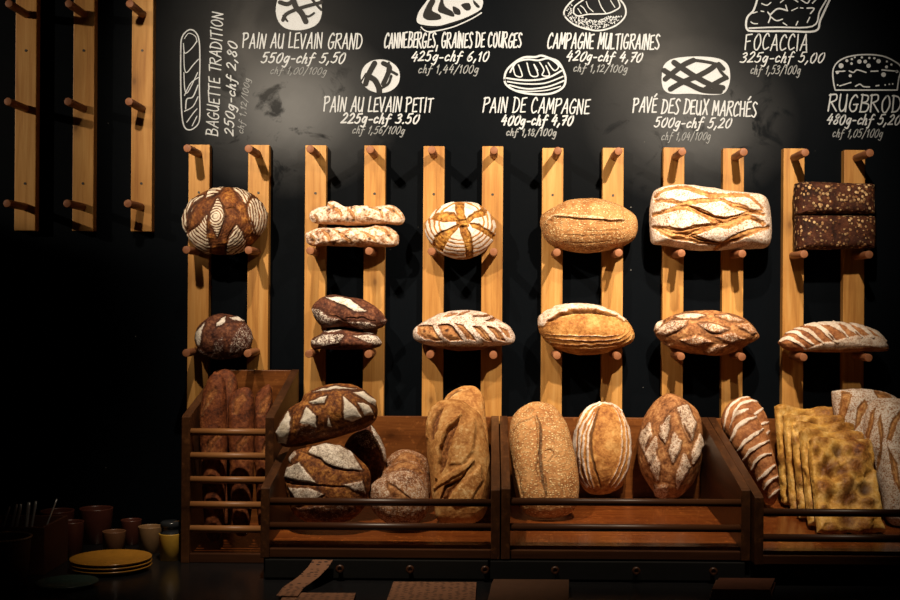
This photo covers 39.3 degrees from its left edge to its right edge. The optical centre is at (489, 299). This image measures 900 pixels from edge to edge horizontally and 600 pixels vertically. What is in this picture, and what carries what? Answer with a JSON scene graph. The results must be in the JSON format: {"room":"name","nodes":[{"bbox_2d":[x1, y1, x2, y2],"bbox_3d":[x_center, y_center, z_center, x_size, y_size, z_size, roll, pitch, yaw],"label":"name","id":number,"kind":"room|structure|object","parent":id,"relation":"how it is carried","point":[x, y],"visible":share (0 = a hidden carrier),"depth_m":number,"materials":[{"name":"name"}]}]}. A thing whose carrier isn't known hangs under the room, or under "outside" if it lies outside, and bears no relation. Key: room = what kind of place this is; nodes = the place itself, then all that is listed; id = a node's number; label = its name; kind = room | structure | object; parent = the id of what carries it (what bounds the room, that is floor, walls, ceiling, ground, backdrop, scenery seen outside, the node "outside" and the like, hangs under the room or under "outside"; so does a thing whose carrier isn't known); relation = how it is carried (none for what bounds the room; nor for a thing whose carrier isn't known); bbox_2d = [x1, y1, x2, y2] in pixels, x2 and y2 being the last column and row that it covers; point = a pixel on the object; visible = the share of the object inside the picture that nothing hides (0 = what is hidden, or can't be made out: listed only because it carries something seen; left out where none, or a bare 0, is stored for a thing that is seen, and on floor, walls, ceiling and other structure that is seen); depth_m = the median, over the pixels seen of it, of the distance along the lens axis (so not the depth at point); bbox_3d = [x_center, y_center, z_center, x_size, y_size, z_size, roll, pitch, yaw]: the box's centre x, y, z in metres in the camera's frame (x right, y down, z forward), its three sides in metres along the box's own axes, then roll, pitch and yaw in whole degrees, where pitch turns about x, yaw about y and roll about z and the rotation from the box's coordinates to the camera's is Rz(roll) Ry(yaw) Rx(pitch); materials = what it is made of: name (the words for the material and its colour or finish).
{"room":"food shop","nodes":[
{"label":"food shop","id":0,"kind":"room"},
{"bbox_2d":[305,225,398,246],"bbox_3d":[-0.365,-0.169,3.338,0.250,0.059,0.108,0,0,0],"label":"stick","id":1,"kind":"object","parent":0,"point":[374,236],"visible":1,"depth_m":3.30,"materials":[{"name":"beige food"}]},
{"bbox_2d":[309,201,404,225],"bbox_3d":[-0.353,-0.229,3.343,0.254,0.065,0.088,0,0,0],"label":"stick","id":2,"kind":"object","parent":1,"relation":"on","point":[333,213],"visible":1,"depth_m":3.31,"materials":[{"name":"beige food"}]},
{"bbox_2d":[0,0,899,528],"bbox_3d":[-0.001,0.130,3.489,6.400,2.900,0.122,0,0,0],"label":"wall","id":3,"kind":"structure","parent":0,"point":[94,325],"depth_m":3.43,"materials":[{"name":"black paint"}]},
{"bbox_2d":[3,0,40,230],"bbox_3d":[-1.254,-0.515,3.353,0.057,0.655,0.154,0,0,0],"label":"peg rail","id":4,"kind":"object","parent":3,"relation":"attached to","point":[26,103],"visible":1,"depth_m":3.40,"materials":[{"name":"brown wood"}]},
{"bbox_2d":[63,0,97,231],"bbox_3d":[-1.098,-0.514,3.353,0.057,0.655,0.154,0,0,0],"label":"peg rail","id":5,"kind":"object","parent":3,"relation":"attached to","point":[83,203],"visible":1,"depth_m":3.40,"materials":[{"name":"brown wood"}]},
{"bbox_2d":[124,0,155,231],"bbox_3d":[-0.940,-0.513,3.353,0.057,0.655,0.154,0,0,0],"label":"peg rail","id":6,"kind":"object","parent":3,"relation":"attached to","point":[142,102],"visible":1,"depth_m":3.40,"materials":[{"name":"brown wood"}]},
{"bbox_2d":[182,144,211,408],"bbox_3d":[-0.788,0.007,3.353,0.057,0.854,0.154,0,0,0],"label":"peg rail","id":7,"kind":"object","parent":3,"relation":"attached to","point":[200,156],"visible":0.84,"depth_m":3.40,"materials":[{"name":"brown wood"}]},
{"bbox_2d":[195,313,252,359],"bbox_3d":[-0.711,0.098,3.348,0.158,0.124,0.096,0,0,0],"label":"bread loaf","id":8,"kind":"object","parent":7,"relation":"on","point":[221,336],"visible":0.98,"depth_m":3.32,"materials":[{"name":"brown food"}]},
{"bbox_2d":[182,187,267,254],"bbox_3d":[-0.707,-0.211,3.333,0.232,0.182,0.132,0,0,0],"label":"bread loaf","id":9,"kind":"object","parent":7,"relation":"on","point":[219,220],"visible":1,"depth_m":3.30,"materials":[{"name":"brown food"}]},
{"bbox_2d":[244,145,270,369],"bbox_3d":[-0.627,0.008,3.353,0.057,0.855,0.154,0,0,0],"label":"peg rail","id":10,"kind":"object","parent":3,"relation":"attached to","point":[259,156],"visible":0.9,"depth_m":3.40,"materials":[{"name":"brown wood"}]},
{"bbox_2d":[304,145,327,394],"bbox_3d":[-0.473,0.009,3.353,0.057,0.855,0.154,0,0,0],"label":"peg rail","id":11,"kind":"object","parent":3,"relation":"attached to","point":[316,156],"visible":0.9,"depth_m":3.40,"materials":[{"name":"brown wood"}]},
{"bbox_2d":[363,145,385,415],"bbox_3d":[-0.314,0.010,3.353,0.057,0.856,0.154,0,0,0],"label":"peg rail","id":12,"kind":"object","parent":3,"relation":"attached to","point":[374,155],"visible":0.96,"depth_m":3.40,"materials":[{"name":"brown wood"}]},
{"bbox_2d":[311,329,381,349],"bbox_3d":[-0.381,0.105,3.338,0.190,0.056,0.107,0,0,0],"label":"bread loaf","id":13,"kind":"object","parent":12,"relation":"on","point":[335,339],"visible":1,"depth_m":3.30,"materials":[{"name":"brown food"}]},
{"bbox_2d":[312,295,386,329],"bbox_3d":[-0.374,0.033,3.343,0.202,0.093,0.097,0,0,0],"label":"bread loaf","id":14,"kind":"object","parent":13,"relation":"on","point":[330,311],"visible":1,"depth_m":3.31,"materials":[{"name":"brown food"}]},
{"bbox_2d":[422,146,444,415],"bbox_3d":[-0.154,0.012,3.353,0.057,0.855,0.154,0,0,0],"label":"peg rail","id":15,"kind":"object","parent":3,"relation":"attached to","point":[433,156],"visible":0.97,"depth_m":3.40,"materials":[{"name":"brown wood"}]},
{"bbox_2d":[425,202,495,259],"bbox_3d":[-0.079,-0.185,3.341,0.190,0.154,0.110,0,0,0],"label":"bread loaf","id":16,"kind":"object","parent":15,"relation":"on","point":[456,230],"visible":1,"depth_m":3.31,"materials":[{"name":"beige food"}]},
{"bbox_2d":[413,310,514,350],"bbox_3d":[-0.069,0.081,3.335,0.273,0.109,0.124,0,0,0],"label":"bread loaf","id":17,"kind":"object","parent":15,"relation":"on","point":[458,330],"visible":1,"depth_m":3.30,"materials":[{"name":"brown food"}]},
{"bbox_2d":[481,146,502,453],"bbox_3d":[0.005,0.012,3.353,0.057,0.855,0.154,0,0,0],"label":"peg rail","id":18,"kind":"object","parent":3,"relation":"attached to","point":[492,156],"visible":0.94,"depth_m":3.40,"materials":[{"name":"brown wood"}]},
{"bbox_2d":[540,147,562,414],"bbox_3d":[0.167,0.015,3.353,0.057,0.852,0.154,0,0,0],"label":"peg rail","id":19,"kind":"object","parent":3,"relation":"attached to","point":[552,158],"visible":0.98,"depth_m":3.40,"materials":[{"name":"brown wood"}]},
{"bbox_2d":[538,303,634,354],"bbox_3d":[0.256,0.078,3.332,0.259,0.139,0.129,0,0,0],"label":"bread loaf","id":20,"kind":"object","parent":19,"relation":"on","point":[572,328],"visible":1,"depth_m":3.29,"materials":[{"name":"brown food"}]},
{"bbox_2d":[600,147,623,408],"bbox_3d":[0.330,0.015,3.353,0.057,0.854,0.154,0,0,0],"label":"peg rail","id":21,"kind":"object","parent":3,"relation":"attached to","point":[612,158],"visible":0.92,"depth_m":3.40,"materials":[{"name":"brown wood"}]},
{"bbox_2d":[540,198,637,252],"bbox_3d":[0.264,-0.198,3.336,0.262,0.148,0.123,0,0,0],"label":"bread loaf","id":22,"kind":"object","parent":21,"relation":"on","point":[583,225],"visible":1,"depth_m":3.30,"materials":[{"name":"brown food"}]},
{"bbox_2d":[660,147,685,397],"bbox_3d":[0.494,0.016,3.353,0.057,0.856,0.154,0,0,0],"label":"peg rail","id":23,"kind":"object","parent":3,"relation":"attached to","point":[672,259],"visible":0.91,"depth_m":3.40,"materials":[{"name":"brown wood"}]},
{"bbox_2d":[649,184,771,250],"bbox_3d":[0.587,-0.219,3.333,0.326,0.177,0.128,0,0,0],"label":"bread loaf","id":24,"kind":"object","parent":23,"relation":"on","point":[682,216],"visible":1,"depth_m":3.29,"materials":[{"name":"beige food"}]},
{"bbox_2d":[719,148,747,417],"bbox_3d":[0.655,0.017,3.353,0.057,0.854,0.154,0,0,0],"label":"peg rail","id":25,"kind":"object","parent":3,"relation":"attached to","point":[732,159],"visible":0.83,"depth_m":3.40,"materials":[{"name":"brown wood"}]},
{"bbox_2d":[654,310,759,355],"bbox_3d":[0.576,0.088,3.332,0.281,0.122,0.128,0,0,0],"label":"bread loaf","id":26,"kind":"object","parent":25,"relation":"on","point":[705,332],"visible":1,"depth_m":3.29,"materials":[{"name":"brown food"}]},
{"bbox_2d":[780,148,808,408],"bbox_3d":[0.819,0.018,3.353,0.057,0.855,0.154,0,0,0],"label":"peg rail","id":27,"kind":"object","parent":3,"relation":"attached to","point":[792,159],"visible":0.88,"depth_m":3.40,"materials":[{"name":"brown wood"}]},
{"bbox_2d":[778,320,888,352],"bbox_3d":[0.913,0.097,3.338,0.293,0.086,0.116,0,0,0],"label":"bread loaf","id":28,"kind":"object","parent":27,"relation":"on","point":[825,336],"visible":1,"depth_m":3.30,"materials":[{"name":"brown food"}]},
{"bbox_2d":[794,215,875,249],"bbox_3d":[0.913,-0.178,3.339,0.211,0.091,0.103,0,0,0],"label":"bread loaf","id":29,"kind":"object","parent":27,"relation":"on","point":[811,232],"visible":1,"depth_m":3.29,"materials":[{"name":"brown food"}]},
{"bbox_2d":[793,182,874,214],"bbox_3d":[0.912,-0.268,3.342,0.212,0.088,0.097,0,0,0],"label":"bread loaf","id":30,"kind":"object","parent":29,"relation":"on","point":[809,198],"visible":1,"depth_m":3.30,"materials":[{"name":"brown food"}]},
{"bbox_2d":[840,149,873,389],"bbox_3d":[0.982,0.021,3.353,0.057,0.852,0.154,0,0,0],"label":"peg rail","id":31,"kind":"object","parent":3,"relation":"attached to","point":[852,161],"visible":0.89,"depth_m":3.40,"materials":[{"name":"brown wood"}]},
{"bbox_3d":[-0.011,1.630,1.475,6.400,0.100,4.150,0,0,0],"label":"floor","id":32,"kind":"structure","parent":0,"visible":0},
{"bbox_2d":[0,529,899,599],"bbox_3d":[-0.007,1.081,2.715,4.400,0.999,1.429,0,0,0],"label":"countertop","id":33,"kind":"structure","parent":32,"relation":"on","point":[162,580],"depth_m":2.82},
{"bbox_2d":[0,531,32,593],"bbox_3d":[-1.044,0.565,2.707,0.115,0.116,0.115,0,0,0],"label":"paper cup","id":34,"kind":"object","parent":33,"relation":"on","point":[15,546],"visible":1,"depth_m":2.67,"materials":[{"name":"black"}]},
{"bbox_2d":[0,515,67,574],"bbox_3d":[-1.089,0.568,2.930,0.160,0.108,0.160,0,0,0],"label":"box","id":35,"kind":"object","parent":33,"relation":"on","point":[49,542],"visible":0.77,"depth_m":2.90,"materials":[{"name":"brown wood"}]},
{"bbox_2d":[11,504,17,526],"bbox_3d":[-1.110,0.542,2.920,0.009,0.136,0.029,0,0,41],"label":"utensil","id":36,"kind":"object","parent":35,"relation":"in","point":[16,505],"visible":0.4,"depth_m":2.92,"materials":[{"name":"metal"}]},
{"bbox_2d":[15,504,21,526],"bbox_3d":[-1.094,0.541,2.905,0.009,0.139,0.027,0,0,36],"label":"utensil","id":37,"kind":"object","parent":35,"relation":"in","point":[20,505],"visible":0.39,"depth_m":2.91,"materials":[{"name":"metal"}]},
{"bbox_2d":[25,502,29,526],"bbox_3d":[-1.079,0.541,2.930,0.009,0.139,0.022,0,0,11],"label":"utensil","id":38,"kind":"object","parent":35,"relation":"in","point":[28,503],"visible":0.4,"depth_m":2.93,"materials":[{"name":"metal"}]},
{"bbox_2d":[30,501,36,526],"bbox_3d":[-1.060,0.538,2.910,0.009,0.145,0.026,0,0,34],"label":"utensil","id":39,"kind":"object","parent":35,"relation":"in","point":[35,502],"visible":0.4,"depth_m":2.91,"materials":[{"name":"metal"}]},
{"bbox_2d":[46,499,56,524],"bbox_3d":[-1.037,0.538,2.940,0.050,0.146,0.009,0,0,-25],"label":"utensil","id":40,"kind":"object","parent":35,"relation":"in","point":[56,499],"visible":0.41,"depth_m":2.94,"materials":[{"name":"metal"}]},
{"bbox_2d":[40,508,74,518],"bbox_3d":[-1.100,0.578,3.200,0.084,0.088,0.084,0,0,0],"label":"cup","id":41,"kind":"object","parent":33,"relation":"on","point":[57,511],"visible":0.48,"depth_m":3.21,"materials":[{"name":"ceramic"}]},
{"bbox_2d":[35,574,98,591],"bbox_3d":[-0.921,0.618,2.740,0.132,0.012,0.132,0,0,0],"label":"plate","id":42,"kind":"object","parent":33,"relation":"on","point":[60,583],"visible":1,"depth_m":2.75,"materials":[{"name":"green ceramic"}]},
{"bbox_2d":[68,519,83,557],"bbox_3d":[-1.018,0.580,3.060,0.060,0.085,0.060,0,0,0],"label":"cup","id":43,"kind":"object","parent":33,"relation":"on","point":[75,526],"visible":0.46,"depth_m":3.04,"materials":[{"name":"ceramic"}]},
{"bbox_2d":[79,505,112,544],"bbox_3d":[-1.014,0.579,3.240,0.084,0.088,0.084,0,0,0],"label":"cup","id":44,"kind":"object","parent":33,"relation":"on","point":[97,519],"visible":0.82,"depth_m":3.21,"materials":[{"name":"ceramic"}]},
{"bbox_2d":[69,561,151,575],"bbox_3d":[-0.877,0.618,2.915,0.184,0.012,0.184,0,0,0],"label":"plate","id":45,"kind":"object","parent":33,"relation":"on","point":[150,563],"visible":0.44,"depth_m":2.85,"materials":[{"name":"ceramic"}]},
{"bbox_2d":[69,557,151,571],"bbox_3d":[-0.877,0.609,2.915,0.184,0.012,0.184,0,0,0],"label":"plate","id":46,"kind":"object","parent":45,"relation":"on","point":[150,559],"visible":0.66,"depth_m":2.86,"materials":[{"name":"ceramic"}]},
{"bbox_2d":[69,549,151,567],"bbox_3d":[-0.878,0.601,2.915,0.184,0.012,0.184,0,0,0],"label":"plate","id":47,"kind":"object","parent":46,"relation":"on","point":[110,558],"visible":1,"depth_m":2.93,"materials":[{"name":"ceramic"}]},
{"bbox_2d":[102,529,125,549],"bbox_3d":[-0.926,0.596,3.100,0.056,0.055,0.056,0,0,0],"label":"cup","id":48,"kind":"object","parent":33,"relation":"on","point":[112,538],"visible":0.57,"depth_m":3.08,"materials":[{"name":"ceramic"}]},
{"bbox_2d":[121,518,141,545],"bbox_3d":[-0.918,0.593,3.220,0.052,0.062,0.052,0,0,0],"label":"cup","id":49,"kind":"object","parent":33,"relation":"on","point":[130,525],"visible":0.79,"depth_m":3.20,"materials":[{"name":"ceramic"}]},
{"bbox_2d":[138,524,160,553],"bbox_3d":[-0.842,0.592,3.120,0.058,0.064,0.058,0,0,0],"label":"cup","id":50,"kind":"object","parent":33,"relation":"on","point":[148,534],"visible":0.75,"depth_m":3.10,"materials":[{"name":"beige ceramic"}]},
{"bbox_2d":[159,519,180,561],"bbox_3d":[-0.769,0.578,3.030,0.055,0.093,0.055,0,0,0],"label":"jar","id":51,"kind":"object","parent":33,"relation":"on","point":[170,534],"visible":0.92,"depth_m":3.01,"materials":[{"name":"yellow ceramic"}]},
{"bbox_2d":[181,369,298,562],"bbox_3d":[-0.624,0.406,3.188,0.219,0.440,0.395,0,0,0],"label":"crate","id":52,"kind":"object","parent":33,"relation":"on","point":[196,547],"visible":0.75,"depth_m":3.00,"materials":[{"name":"dark brown wood"},{"name":"walnut"}]},
{"bbox_2d":[199,372,227,542],"bbox_3d":[-0.675,0.382,3.069,0.069,0.411,0.080,0,0,-3],"label":"baguette","id":53,"kind":"object","parent":52,"relation":"in","point":[213,409],"visible":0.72,"depth_m":3.05,"materials":[{"name":"brown food"}]},
{"bbox_2d":[213,369,237,524],"bbox_3d":[-0.673,0.372,3.172,0.064,0.392,0.088,0,0,0],"label":"baguette","id":54,"kind":"object","parent":52,"relation":"in","point":[230,379],"visible":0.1,"depth_m":3.17,"materials":[{"name":"brown food"}]},
{"bbox_2d":[228,387,254,536],"bbox_3d":[-0.612,0.395,3.087,0.068,0.360,0.085,0,0,0],"label":"baguette","id":55,"kind":"object","parent":52,"relation":"in","point":[241,407],"visible":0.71,"depth_m":3.07,"materials":[{"name":"brown food"}]},
{"bbox_2d":[254,384,272,525],"bbox_3d":[-0.557,0.390,3.088,0.043,0.364,0.085,0,0,-7],"label":"baguette","id":56,"kind":"object","parent":52,"relation":"in","point":[263,398],"visible":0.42,"depth_m":3.07,"materials":[{"name":"brown food"}]},
{"bbox_2d":[276,560,332,596],"bbox_3d":[-0.406,0.598,2.718,0.059,0.038,0.209,0,0,14],"label":"paper bag","id":57,"kind":"object","parent":33,"relation":"on","point":[316,568],"visible":1,"depth_m":2.74,"materials":[{"name":"beige paper"}]},
{"bbox_2d":[281,593,355,599],"bbox_3d":[-0.357,0.623,2.583,0.156,0.006,0.165,0,0,0],"label":"paper bag","id":58,"kind":"object","parent":33,"relation":"on","point":[302,596],"visible":0.96,"depth_m":2.63,"materials":[{"name":"brown paper"}]},
{"bbox_2d":[260,416,499,558],"bbox_3d":[-0.246,0.444,3.103,0.536,0.270,0.565,0,0,0],"label":"crate","id":59,"kind":"object","parent":33,"relation":"on","point":[282,533],"visible":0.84,"depth_m":2.84,"materials":[{"name":"brown wood"}]},
{"bbox_2d":[284,443,370,521],"bbox_3d":[-0.383,0.431,2.953,0.205,0.188,0.114,0,0,0],"label":"bread loaf","id":60,"kind":"object","parent":59,"relation":"on","point":[324,470],"visible":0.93,"depth_m":2.92,"materials":[{"name":"brown food"}]},
{"bbox_2d":[276,383,377,446],"bbox_3d":[-0.390,0.277,3.011,0.240,0.152,0.135,0,0,0],"label":"bread loaf","id":61,"kind":"object","parent":60,"relation":"on","point":[330,411],"visible":1,"depth_m":2.97,"materials":[{"name":"brown food"}]},
{"bbox_2d":[344,425,386,484],"bbox_3d":[-0.312,0.386,3.124,0.111,0.152,0.102,0,0,0],"label":"bread loaf","id":62,"kind":"object","parent":59,"relation":"in","point":[366,444],"visible":0.69,"depth_m":3.09,"materials":[{"name":"brown food"}]},
{"bbox_2d":[368,470,428,522],"bbox_3d":[-0.216,0.469,2.974,0.147,0.128,0.094,0,0,0],"label":"bread loaf","id":63,"kind":"object","parent":59,"relation":"in","point":[396,484],"visible":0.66,"depth_m":2.94,"materials":[{"name":"brown food"}]},
{"bbox_2d":[379,461,430,498],"bbox_3d":[-0.209,0.461,3.074,0.129,0.132,0.084,0,0,0],"label":"bread loaf","id":64,"kind":"object","parent":59,"relation":"on","point":[416,468],"visible":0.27,"depth_m":3.07,"materials":[{"name":"brown food"}]},
{"bbox_2d":[385,449,429,478],"bbox_3d":[-0.206,0.443,3.158,0.114,0.134,0.091,0,0,-4],"label":"bread loaf","id":65,"kind":"object","parent":59,"relation":"in","point":[404,454],"visible":0.19,"depth_m":3.15,"materials":[{"name":"brown food"}]},
{"bbox_2d":[426,399,490,522],"bbox_3d":[-0.078,0.393,3.065,0.161,0.295,0.164,0,0,0],"label":"bread loaf","id":66,"kind":"object","parent":59,"relation":"in","point":[458,457],"visible":0.98,"depth_m":3.02,"materials":[{"name":"brown food"}]},
{"bbox_2d":[444,386,489,456],"bbox_3d":[-0.062,0.370,3.223,0.124,0.298,0.114,0,0,0],"label":"bread loaf","id":67,"kind":"object","parent":59,"relation":"on","point":[471,395],"visible":0.16,"depth_m":3.23,"materials":[{"name":"brown food"}]},
{"bbox_2d":[387,582,475,599],"bbox_3d":[-0.122,0.624,2.612,0.184,0.006,0.325,0,0,0],"label":"paper bag","id":68,"kind":"object","parent":33,"relation":"on","point":[399,590],"visible":1,"depth_m":2.69,"materials":[{"name":"beige paper"}]},
{"bbox_2d":[500,416,749,560],"bbox_3d":[0.304,0.448,3.103,0.558,0.270,0.565,0,0,0],"label":"crate","id":69,"kind":"object","parent":33,"relation":"on","point":[710,520],"visible":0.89,"depth_m":2.90,"materials":[{"name":"brown wood"}]},
{"bbox_2d":[509,402,578,518],"bbox_3d":[0.135,0.400,3.160,0.174,0.279,0.196,0,0,0],"label":"bread loaf","id":70,"kind":"object","parent":69,"relation":"in","point":[542,453],"visible":0.98,"depth_m":3.10,"materials":[{"name":"brown food"}]},
{"bbox_2d":[573,401,631,494],"bbox_3d":[0.295,0.389,3.296,0.158,0.246,0.119,0,0,0],"label":"bread loaf","id":71,"kind":"object","parent":69,"relation":"in","point":[602,434],"visible":0.98,"depth_m":3.26,"materials":[{"name":"brown food"}]},
{"bbox_2d":[637,393,703,498],"bbox_3d":[0.476,0.385,3.291,0.177,0.278,0.131,0,0,0],"label":"bread loaf","id":72,"kind":"object","parent":69,"relation":"in","point":[670,444],"visible":1,"depth_m":3.25,"materials":[{"name":"brown food"}]},
{"bbox_2d":[708,417,899,564],"bbox_3d":[0.861,0.452,3.083,0.552,0.270,0.605,0,0,0],"label":"crate","id":73,"kind":"object","parent":33,"relation":"on","point":[778,536],"visible":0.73,"depth_m":2.79,"materials":[{"name":"brown wood"}]},
{"bbox_2d":[721,396,769,440],"bbox_3d":[0.668,0.353,3.285,0.127,0.201,0.088,0,0,0],"label":"bread loaf","id":74,"kind":"object","parent":73,"relation":"in","point":[746,402],"visible":0.33,"depth_m":3.27,"materials":[{"name":"brown food"}]},
{"bbox_2d":[729,408,779,505],"bbox_3d":[0.670,0.394,3.175,0.138,0.239,0.103,0,0,40],"label":"bread loaf","id":75,"kind":"object","parent":73,"relation":"in","point":[749,439],"visible":0.95,"depth_m":3.14,"materials":[{"name":"brown food"}]},
{"bbox_2d":[774,404,832,504],"bbox_3d":[0.840,0.405,3.299,0.193,0.265,0.070,0,0,-14],"label":"slab","id":76,"kind":"object","parent":73,"relation":"in","point":[780,409],"visible":0.17,"depth_m":3.28,"materials":[{"name":"yellow food"}]},
{"bbox_2d":[782,413,844,508],"bbox_3d":[0.841,0.416,3.221,0.186,0.249,0.095,0,0,-13],"label":"slab","id":77,"kind":"object","parent":73,"relation":"in","point":[788,419],"visible":0.16,"depth_m":3.22,"materials":[{"name":"yellow food"}]},
{"bbox_2d":[791,421,854,517],"bbox_3d":[0.842,0.424,3.148,0.190,0.240,0.112,0,0,-13],"label":"slab","id":78,"kind":"object","parent":73,"relation":"in","point":[836,426],"visible":0.22,"depth_m":3.15,"materials":[{"name":"yellow food"}]},
{"bbox_2d":[799,428,863,526],"bbox_3d":[0.847,0.431,3.075,0.200,0.230,0.134,0,0,-13],"label":"slab","id":79,"kind":"object","parent":73,"relation":"in","point":[805,434],"visible":0.18,"depth_m":3.09,"materials":[{"name":"yellow food"}]},
{"bbox_2d":[807,436,885,533],"bbox_3d":[0.847,0.440,3.002,0.176,0.219,0.190,0,0,0],"label":"focaccia","id":80,"kind":"object","parent":73,"relation":"in","point":[843,475],"visible":0.92,"depth_m":2.99,"materials":[{"name":"yellow food"}]},
{"bbox_2d":[831,389,895,431],"bbox_3d":[0.986,0.345,3.273,0.184,0.227,0.108,0,0,0],"label":"bread loaf","id":81,"kind":"object","parent":73,"relation":"in","point":[853,404],"visible":0.34,"depth_m":3.26,"materials":[{"name":"beige food"}]},
{"bbox_2d":[863,398,899,526],"bbox_3d":[1.005,0.397,3.095,0.157,0.304,0.168,0,0,0],"label":"bread loaf","id":82,"kind":"object","parent":73,"relation":"in","point":[881,426],"visible":0.94,"depth_m":3.07,"materials":[{"name":"brown food"}]},
{"bbox_3d":[0.545,0.631,2.721,0.163,0.004,0.122,0,0,0],"label":"paper bag","id":83,"kind":"object","parent":33,"relation":"on","visible":0},
{"bbox_2d":[710,582,774,596],"bbox_3d":[0.548,0.625,2.719,0.164,0.004,0.118,0,0,0],"label":"paper bag","id":84,"kind":"object","parent":83,"relation":"on","point":[773,586],"visible":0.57,"depth_m":2.66,"materials":[{"name":"brown paper"}]},
{"bbox_2d":[711,580,771,593],"bbox_3d":[0.546,0.619,2.717,0.157,0.004,0.114,0,0,0],"label":"paper bag","id":85,"kind":"object","parent":84,"relation":"on","point":[712,592],"visible":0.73,"depth_m":2.66,"materials":[{"name":"brown paper"}]},
{"bbox_2d":[712,578,774,591],"bbox_3d":[0.548,0.614,2.715,0.158,0.004,0.110,0,0,0],"label":"paper bag","id":86,"kind":"object","parent":85,"relation":"on","point":[722,584],"visible":1,"depth_m":2.71,"materials":[{"name":"brown paper"}]},
{"bbox_3d":[0.079,0.627,2.636,0.178,0.005,0.272,0,0,0],"label":"paper bag","id":87,"kind":"object","parent":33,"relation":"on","visible":0},
{"bbox_3d":[0.081,0.621,2.633,0.180,0.005,0.266,0,0,0],"label":"paper bag","id":88,"kind":"object","parent":87,"relation":"on","visible":0},
{"bbox_2d":[488,579,568,599],"bbox_3d":[0.082,0.615,2.630,0.182,0.005,0.260,0,0,0],"label":"paper bag","id":89,"kind":"object","parent":88,"relation":"on","point":[501,589],"visible":1,"depth_m":2.66,"materials":[{"name":"brown paper"}]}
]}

